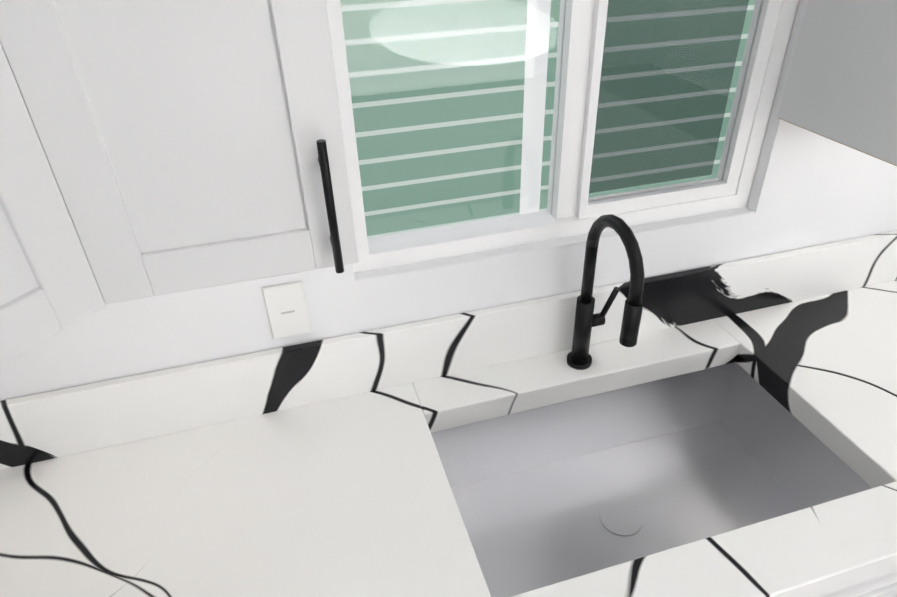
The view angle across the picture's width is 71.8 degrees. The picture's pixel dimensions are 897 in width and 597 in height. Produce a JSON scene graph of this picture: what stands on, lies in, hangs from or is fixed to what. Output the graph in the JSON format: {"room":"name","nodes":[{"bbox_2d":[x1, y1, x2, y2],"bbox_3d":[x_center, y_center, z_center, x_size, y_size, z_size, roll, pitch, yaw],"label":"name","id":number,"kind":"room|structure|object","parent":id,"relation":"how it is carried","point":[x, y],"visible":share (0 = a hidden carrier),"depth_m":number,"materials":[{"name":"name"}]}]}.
{"room":"kitchen","nodes":[
{"label":"kitchen","id":0,"kind":"room"},
{"bbox_2d":[0,0,896,400],"bbox_3d":[1.449,-0.458,1.592,5.260,2.560,0.150,-10,34,-13],"label":"wall","id":1,"kind":"structure","parent":0,"point":[808,188],"depth_m":1.29,"materials":[{"name":"white paint"}]},
{"bbox_2d":[0,43,104,365],"bbox_3d":[-0.711,-0.381,0.419,0.572,1.045,0.614,-10,34,-13],"label":"upper cabinet","id":2,"kind":"object","parent":1,"relation":"attached to","point":[49,287],"visible":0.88,"depth_m":0.66,"materials":[{"name":"white paint"}]},
{"bbox_2d":[0,0,358,303],"bbox_3d":[-0.324,-0.526,0.620,0.316,1.045,0.356,-10,34,-13],"label":"upper cabinet","id":3,"kind":"object","parent":1,"relation":"attached to","point":[188,145],"visible":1,"depth_m":0.69,"materials":[{"name":"white paint"}]},
{"bbox_2d":[262,282,311,338],"bbox_3d":[-0.310,0.024,1.195,0.075,0.118,0.008,-10,34,-13],"label":"outlet","id":4,"kind":"object","parent":1,"relation":"attached to","point":[287,309],"visible":1,"depth_m":1.19,"materials":[{"name":"white plastic"}]},
{"bbox_2d":[326,0,798,280],"bbox_3d":[0.231,-0.510,1.107,0.916,0.886,0.100,-10,34,-13],"label":"sliding window","id":5,"kind":"structure","parent":1,"relation":"in","point":[572,213],"depth_m":1.26,"materials":[{"name":"white plastic"}]},
{"bbox_2d":[778,0,896,165],"bbox_3d":[1.020,-0.773,0.924,0.633,1.045,0.356,-10,34,-13],"label":"upper cabinet","id":6,"kind":"object","parent":1,"relation":"attached to","point":[841,86],"visible":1,"depth_m":1.11,"materials":[{"name":"white paint"}]},
{"bbox_3d":[2.301,2.174,-0.033,5.560,0.100,5.990,-10,34,-13],"label":"floor","id":7,"kind":"structure","parent":0,"visible":0},
{"bbox_2d":[819,570,896,596],"bbox_3d":[1.081,0.551,1.628,0.678,0.856,0.633,-10,34,-13],"label":"base cabinet","id":8,"kind":"object","parent":7,"relation":"on","point":[884,585],"visible":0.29,"depth_m":1.19,"materials":[{"name":"white paint"}]},
{"bbox_2d":[0,230,896,596],"bbox_3d":[0.274,0.343,1.019,2.468,0.205,0.950,-10,34,-13],"label":"countertop","id":9,"kind":"structure","parent":8,"relation":"on","point":[310,470],"depth_m":1.19,"materials":[{"name":"stone"}]},
{"bbox_2d":[567,214,644,369],"bbox_3d":[0.332,0.015,1.234,0.099,0.396,0.214,-10,34,-13],"label":"faucet","id":10,"kind":"object","parent":9,"relation":"on","point":[579,357],"visible":1,"depth_m":1.22,"materials":[{"name":"black metal"}]},
{"bbox_2d":[431,362,871,596],"bbox_3d":[0.380,0.448,1.299,0.784,0.281,0.444,-10,34,-13],"label":"undermount sink","id":11,"kind":"object","parent":9,"relation":"in","point":[544,496],"visible":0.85,"depth_m":1.40,"materials":[{"name":"silver metal"}]},
{"label":"outside","id":12,"kind":"structure","parent":0,"visible":0},
{"bbox_2d":[340,0,755,237],"bbox_3d":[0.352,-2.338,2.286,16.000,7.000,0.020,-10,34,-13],"label":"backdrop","id":13,"kind":"structure","parent":12,"point":[441,141],"depth_m":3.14,"materials":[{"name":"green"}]}
]}

